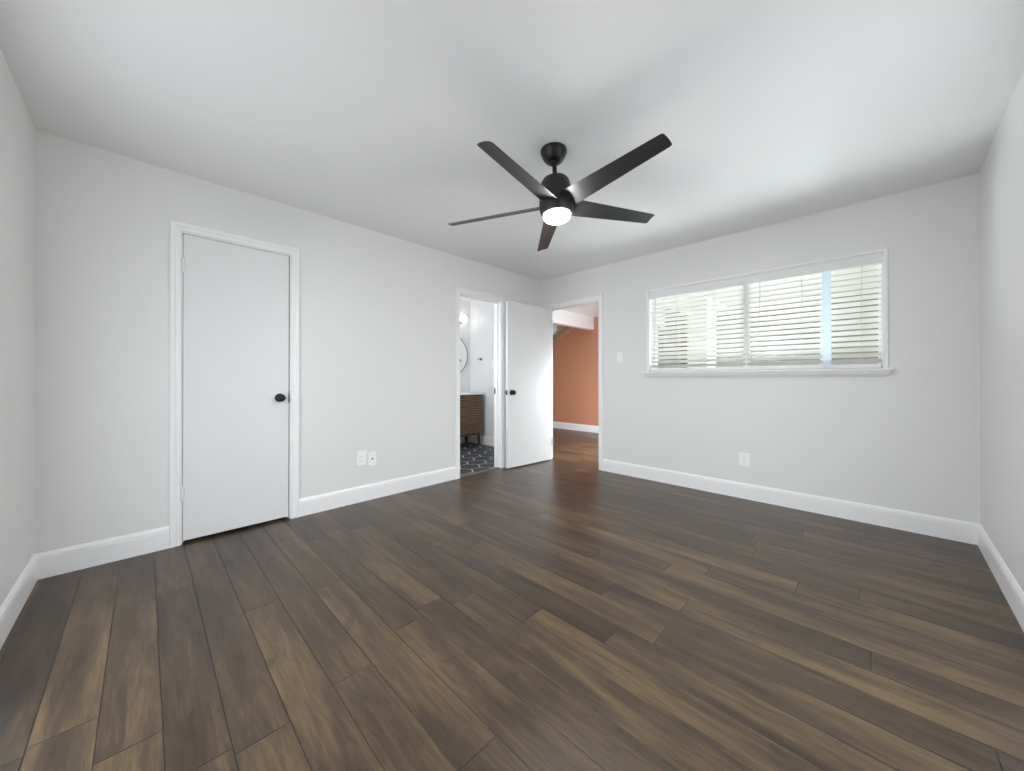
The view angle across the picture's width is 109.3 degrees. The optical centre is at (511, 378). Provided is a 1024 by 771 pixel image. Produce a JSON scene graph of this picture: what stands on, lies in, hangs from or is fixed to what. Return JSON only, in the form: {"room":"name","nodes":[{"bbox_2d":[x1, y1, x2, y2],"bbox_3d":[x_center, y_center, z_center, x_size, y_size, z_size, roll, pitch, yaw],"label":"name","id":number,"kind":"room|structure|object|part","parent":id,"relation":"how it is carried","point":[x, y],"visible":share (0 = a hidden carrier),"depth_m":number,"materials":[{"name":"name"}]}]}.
{"room":"empty bedroom","nodes":[
{"label":"empty bedroom","id":0,"kind":"room"},
{"bbox_2d":[0,48,35,606],"bbox_3d":[-1.284,-0.135,0.602,3.997,2.440,0.115,0,0,45],"label":"wall","id":1,"kind":"structure","parent":0,"point":[17,129],"depth_m":1.67,"materials":[{"name":"grey paint"}]},
{"bbox_2d":[0,554,37,649],"bbox_3d":[-1.292,1.016,0.697,3.618,0.140,0.014,0,0,45],"label":"baseboard","id":2,"kind":"structure","parent":1,"relation":"attached to","point":[14,602],"depth_m":1.65,"materials":[{"name":"white paint"}]},
{"bbox_2d":[34,130,541,553],"bbox_3d":[-1.182,-0.125,3.470,0.115,2.440,4.410,0,0,45],"label":"wall","id":3,"kind":"structure","parent":0,"point":[377,310],"depth_m":2.33,"materials":[{"name":"grey paint"}]},
{"bbox_2d":[35,526,168,579],"bbox_3d":[-2.392,1.020,2.147,0.014,0.140,0.533,0,0,45],"label":"baseboard","id":4,"kind":"structure","parent":3,"relation":"attached to","point":[51,563],"depth_m":2.12,"materials":[{"name":"white paint"}]},
{"bbox_2d":[169,220,299,547],"bbox_3d":[-1.984,0.036,2.643,0.133,2.112,0.745,0,0,45],"label":"door frame","id":5,"kind":"structure","parent":3,"relation":"attached to","point":[177,229],"depth_m":2.38,"materials":[{"name":"white paint"}]},
{"bbox_2d":[181,234,289,540],"bbox_3d":[-1.945,0.059,2.600,0.096,2.026,0.628,0,0,45],"label":"door","id":6,"kind":"structure","parent":3,"relation":"in","point":[236,395],"depth_m":2.58,"materials":[{"name":"white paint"}]},
{"bbox_3d":[-1.759,0.148,2.763,0.061,0.066,0.066,0,0,45],"label":"knob","id":7,"kind":"part","parent":6,"relation":"part of","materials":[{"name":"black metal"}]},
{"bbox_2d":[357,451,365,465],"bbox_3d":[-1.336,0.711,3.222,0.011,0.130,0.083,0,0,45],"label":"wall outlet","id":8,"kind":"object","parent":3,"relation":"attached to","point":[361,455],"visible":1,"depth_m":3.22,"materials":[{"name":"white plastic"}]},
{"bbox_2d":[368,451,375,465],"bbox_3d":[-1.264,0.728,3.288,0.018,0.127,0.073,0,0,45],"label":"plate","id":9,"kind":"object","parent":3,"relation":"attached to","point":[371,455],"visible":1,"depth_m":3.29,"materials":[{"name":"white plastic"}]},
{"bbox_2d":[299,466,455,516],"bbox_3d":[-1.148,1.025,3.409,0.014,0.140,1.524,0,0,45],"label":"baseboard","id":10,"kind":"structure","parent":3,"relation":"attached to","point":[340,498],"depth_m":3.28,"materials":[{"name":"white paint"}]},
{"bbox_2d":[455,287,504,478],"bbox_3d":[-0.391,0.049,4.258,0.133,2.096,0.745,0,0,45],"label":"door frame","id":11,"kind":"structure","parent":3,"relation":"attached to","point":[499,302],"depth_m":4.45,"materials":[{"name":"white paint"}]},
{"bbox_2d":[505,301,552,467],"bbox_3d":[0.231,0.075,4.651,0.810,2.024,0.164,0,0,-42],"label":"door","id":12,"kind":"structure","parent":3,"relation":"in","point":[529,383],"depth_m":4.61,"materials":[{"name":"white paint"}]},
{"bbox_2d":[460,300,469,392],"bbox_3d":[-1.492,-0.118,5.637,0.100,2.440,2.240,0,0,45],"label":"wall","id":13,"kind":"structure","parent":0,"point":[464,305],"depth_m":6.27,"materials":[{"name":"white paint"}]},
{"bbox_2d":[460,315,466,323],"bbox_3d":[-0.828,-0.998,6.133,0.152,0.132,0.124,0,0,45],"label":"wall lamp","id":14,"kind":"object","parent":13,"relation":"attached to","point":[463,318],"visible":0.93,"depth_m":6.08,"materials":[{"name":"white glass"}]},
{"bbox_2d":[460,339,467,371],"bbox_3d":[-1.010,-0.389,6.044,0.016,0.678,0.678,0,0,45],"label":"round mirror","id":15,"kind":"object","parent":13,"relation":"attached to","point":[463,350],"visible":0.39,"depth_m":6.21,"materials":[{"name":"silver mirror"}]},
{"bbox_2d":[470,300,493,437],"bbox_3d":[-0.119,-0.118,5.793,1.635,2.440,0.090,0,0,45],"label":"wall","id":16,"kind":"structure","parent":0,"point":[481,312],"depth_m":6.08,"materials":[{"name":"white paint"}]},
{"bbox_2d":[460,435,493,445],"bbox_3d":[-0.906,1.030,4.992,1.635,0.140,2.150,0,0,45],"label":"baseboard","id":17,"kind":"structure","parent":16,"relation":"attached to","point":[485,440],"depth_m":6.09,"materials":[{"name":"white paint"}]},
{"bbox_2d":[0,428,1023,770],"bbox_3d":[-0.082,1.137,4.298,7.482,0.080,7.140,0,0,45],"label":"floor","id":18,"kind":"structure","parent":0,"point":[547,615],"depth_m":1.49,"materials":[{"name":"brown laminate"}]},
{"bbox_2d":[460,392,482,444],"bbox_3d":[-0.949,0.671,5.806,0.431,0.862,0.900,0,0,45],"label":"bathroom vanity","id":19,"kind":"object","parent":18,"relation":"on","point":[470,403],"visible":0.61,"depth_m":5.82,"materials":[{"name":"brown wood"}]},
{"bbox_3d":[-0.837,0.905,5.688,0.020,0.037,0.778,0,0,45],"label":"apron rail","id":20,"kind":"part","parent":19,"relation":"part of","materials":[{"name":"brown wood"}]},
{"bbox_3d":[-0.663,0.577,5.826,0.010,0.612,0.435,0,0,45],"label":"door","id":21,"kind":"part","parent":19,"relation":"part of","materials":[{"name":"brown wood"}]},
{"bbox_2d":[460,392,482,394],"bbox_3d":[-0.949,0.252,5.808,0.431,0.024,0.900,0,0,45],"label":"countertop","id":22,"kind":"structure","parent":19,"relation":"on","point":[463,393],"depth_m":5.83,"materials":[{"name":"white stone"}]},
{"bbox_3d":[-0.548,0.996,5.980,0.042,0.215,0.045,0,0,45],"label":"leg","id":23,"kind":"part","parent":19,"relation":"part of","materials":[{"name":"brown wood"}]},
{"bbox_2d":[460,467,499,476],"bbox_3d":[-0.383,1.096,4.247,0.050,0.013,0.617,0,0,45],"label":"threshold","id":24,"kind":"object","parent":18,"relation":"on","point":[494,467],"visible":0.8,"depth_m":4.24,"materials":[{"name":"wood"}]},
{"bbox_2d":[0,0,1023,301],"bbox_3d":[-0.334,-1.397,2.805,5.732,0.100,4.650,0,0,45],"label":"ceiling","id":25,"kind":"structure","parent":0,"point":[374,115],"depth_m":1.77,"materials":[{"name":"white paint"}]},
{"bbox_2d":[448,134,671,250],"bbox_3d":[0.269,-1.135,2.100,1.309,0.431,1.322,0,0,45],"label":"ceiling fan","id":26,"kind":"object","parent":25,"relation":"hanging from","point":[559,200],"visible":1,"depth_m":2.05,"materials":[{"name":"black metal"}]},
{"bbox_3d":[-0.108,-1.004,2.241,0.611,0.062,0.122,0,0,15],"label":"blade","id":27,"kind":"part","parent":26,"relation":"part of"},
{"bbox_3d":[0.047,-1.020,1.821,0.123,0.036,0.612,0,0,34],"label":"blade","id":28,"kind":"part","parent":26,"relation":"part of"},
{"bbox_3d":[0.246,-1.014,2.523,0.119,0.053,0.612,0,0,-3],"label":"blade","id":29,"kind":"part","parent":26,"relation":"part of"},
{"bbox_3d":[0.624,-1.027,2.267,0.612,0.057,0.120,0,0,-20],"label":"blade","id":30,"kind":"part","parent":26,"relation":"part of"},
{"bbox_3d":[0.494,-1.034,1.835,0.122,0.059,0.612,0,0,-37],"label":"blade","id":31,"kind":"part","parent":26,"relation":"part of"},
{"bbox_2d":[553,324,565,335],"bbox_3d":[-0.197,-0.750,7.613,2.670,1.446,2.390,0,0,45],"label":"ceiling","id":32,"kind":"structure","parent":0,"point":[559,327],"depth_m":7.79,"materials":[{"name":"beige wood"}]},
{"bbox_2d":[553,326,556,334],"bbox_3d":[0.801,-1.000,7.703,0.342,0.211,0.321,0,0,-25],"label":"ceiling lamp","id":33,"kind":"object","parent":32,"relation":"attached to","point":[554,327],"visible":0.21,"depth_m":7.61,"materials":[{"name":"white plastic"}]},
{"bbox_2d":[553,310,593,329],"bbox_3d":[0.752,-1.325,6.591,0.120,0.641,2.515,0,0,45],"label":"soffit","id":34,"kind":"structure","parent":0,"point":[560,317],"depth_m":6.93,"materials":[{"name":"white paint"}]},
{"bbox_2d":[562,304,597,316],"bbox_3d":[1.510,-1.308,5.843,2.010,0.100,2.515,0,0,45],"label":"ceiling","id":35,"kind":"structure","parent":0,"point":[588,310],"depth_m":6.71,"materials":[{"name":"white paint"}]},
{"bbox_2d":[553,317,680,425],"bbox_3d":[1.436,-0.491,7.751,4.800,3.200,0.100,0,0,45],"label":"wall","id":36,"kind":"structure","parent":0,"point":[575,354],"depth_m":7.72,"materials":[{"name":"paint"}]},
{"bbox_2d":[553,326,573,342],"bbox_3d":[0.611,-0.647,8.432,2.670,1.446,0.090,0,0,45],"label":"beam","id":37,"kind":"structure","parent":36,"relation":"attached to","point":[566,329],"depth_m":7.92,"materials":[{"name":"beige wood"}]},
{"bbox_2d":[553,421,598,432],"bbox_3d":[1.396,1.039,7.705,4.800,0.140,0.014,0,0,45],"label":"baseboard","id":38,"kind":"structure","parent":36,"relation":"attached to","point":[561,425],"depth_m":7.72,"materials":[{"name":"white paint"}]},
{"bbox_2d":[656,292,707,367],"bbox_3d":[2.296,-0.200,5.134,0.100,2.600,2.615,0,0,45],"label":"wall","id":39,"kind":"structure","parent":0,"point":[695,292],"depth_m":5.56,"materials":[{"name":"white paint"}]},
{"bbox_2d":[658,309,686,367],"bbox_3d":[2.223,0.075,5.026,0.105,2.050,1.110,0,0,45],"label":"door frame","id":40,"kind":"structure","parent":39,"relation":"in","point":[666,309],"depth_m":5.05,"materials":[{"name":"white paint"}]},
{"bbox_3d":[1.922,0.099,4.663,0.023,1.500,0.170,0,0,45],"label":"panel","id":41,"kind":"part","parent":40,"relation":"part of","materials":[{"name":"glass"}]},
{"bbox_2d":[542,173,980,523],"bbox_3d":[1.789,-0.124,3.717,3.997,2.440,0.115,0,0,45],"label":"wall","id":42,"kind":"structure","parent":0,"point":[907,438],"depth_m":2.85,"materials":[{"name":"grey paint"}]},
{"bbox_2d":[543,294,602,470],"bbox_3d":[0.802,0.051,4.690,0.915,2.096,0.151,0,0,45],"label":"door frame","id":43,"kind":"structure","parent":42,"relation":"attached to","point":[598,299],"depth_m":4.35,"materials":[{"name":"white paint"}]},
{"bbox_2d":[617,352,622,362],"bbox_3d":[1.236,-0.241,4.169,0.072,0.120,0.019,0,0,45],"label":"light switch","id":44,"kind":"object","parent":42,"relation":"attached to","point":[619,354],"visible":1,"depth_m":4.16,"materials":[{"name":"white plastic"}]},
{"bbox_2d":[739,453,749,466],"bbox_3d":[2.116,0.741,3.303,0.085,0.120,0.010,0,0,45],"label":"wall outlet","id":45,"kind":"object","parent":42,"relation":"attached to","point":[744,458],"visible":1,"depth_m":3.30,"materials":[{"name":"white plastic"}]},
{"bbox_2d":[643,248,892,376],"bbox_3d":[2.139,-0.485,3.333,1.869,0.943,0.170,0,0,45],"label":"window","id":46,"kind":"structure","parent":42,"relation":"in","point":[884,371],"depth_m":3.06,"materials":[{"name":"white paint"}]},
{"bbox_2d":[650,253,881,371],"bbox_3d":[2.137,-0.503,3.331,1.767,0.854,0.073,0,0,45],"label":"window blind","id":47,"kind":"object","parent":46,"relation":"attached to","point":[827,269],"visible":1,"depth_m":3.16,"materials":[{"name":"white plastic"}]},
{"bbox_3d":[1.714,-0.479,3.761,0.002,0.770,0.055,0,0,45],"label":"ladder cord","id":48,"kind":"part","parent":47,"relation":"part of","materials":[{"name":"white fabric"}]},
{"bbox_3d":[2.135,-0.476,3.307,0.013,0.770,0.001,0,0,45],"label":"cord","id":49,"kind":"part","parent":47,"relation":"part of","materials":[{"name":"white plastic"}]},
{"bbox_3d":[2.227,-0.481,3.256,0.002,0.770,0.055,0,0,45],"label":"ladder cord","id":50,"kind":"part","parent":47,"relation":"part of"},
{"bbox_3d":[2.144,-0.093,3.336,1.759,0.034,0.052,0,0,45],"label":"rail","id":51,"kind":"part","parent":47,"relation":"part of","materials":[{"name":"white plastic"}]},
{"bbox_3d":[2.437,-0.482,3.049,0.002,0.770,0.055,0,0,45],"label":"ladder cord","id":52,"kind":"part","parent":47,"relation":"part of","materials":[{"name":"white fabric"}]},
{"bbox_3d":[2.693,-0.482,2.796,0.002,0.770,0.055,0,0,45],"label":"ladder cord","id":53,"kind":"part","parent":47,"relation":"part of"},
{"bbox_3d":[2.139,-0.043,3.332,1.869,0.058,0.170,0,0,45],"label":"sill","id":54,"kind":"part","parent":46,"relation":"part of","materials":[{"name":"white paint"}]},
{"bbox_2d":[603,459,978,544],"bbox_3d":[2.071,1.024,3.344,2.777,0.140,0.014,0,0,45],"label":"baseboard","id":55,"kind":"structure","parent":42,"relation":"attached to","point":[941,527],"depth_m":2.95,"materials":[{"name":"white paint"}]},
{"bbox_2d":[979,70,1023,591],"bbox_3d":[1.568,-0.134,0.860,4.560,2.440,0.115,0,0,-44],"label":"wall","id":56,"kind":"structure","parent":0,"point":[1001,174],"depth_m":1.88,"materials":[{"name":"grey paint"}]},
{"bbox_2d":[977,524,1023,631],"bbox_3d":[1.523,1.016,0.903,4.262,0.140,0.014,0,0,-44],"label":"baseboard","id":57,"kind":"structure","parent":56,"relation":"attached to","point":[1013,593],"depth_m":1.85,"materials":[{"name":"white paint"}]},
{"label":"outside","id":58,"kind":"structure","parent":0,"visible":0},
{"bbox_2d":[701,264,877,306],"bbox_3d":[4.591,-1.423,4.047,4.700,0.120,4.285,0,0,45],"label":"ceiling","id":59,"kind":"structure","parent":58,"point":[872,264],"depth_m":5.49,"materials":[{"name":"white paint"}]},
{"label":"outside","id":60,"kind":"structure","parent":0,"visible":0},
{"bbox_3d":[8.328,1.187,5.690,7.700,0.070,11.885,0,0,45],"label":"floor","id":61,"kind":"structure","parent":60,"visible":0},
{"bbox_2d":[820,282,831,364],"bbox_3d":[4.455,-0.105,5.150,0.160,2.510,0.160,0,0,45],"label":"patio post","id":62,"kind":"object","parent":61,"relation":"on","point":[831,282],"visible":0.07,"depth_m":5.14,"materials":[{"name":"white paint"}]},
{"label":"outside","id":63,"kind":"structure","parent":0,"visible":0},
{"bbox_2d":[716,293,877,366],"bbox_3d":[5.946,-0.133,5.629,5.000,2.570,0.122,0,0,45],"label":"wall","id":64,"kind":"structure","parent":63,"point":[871,293],"depth_m":6.43,"materials":[{"name":"beige paint"}]},
{"bbox_2d":[780,327,819,360],"bbox_3d":[5.097,-0.626,6.365,0.640,0.620,0.030,0,0,45],"label":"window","id":65,"kind":"structure","parent":64,"relation":"in","point":[807,327],"depth_m":6.41,"materials":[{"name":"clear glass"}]}
]}

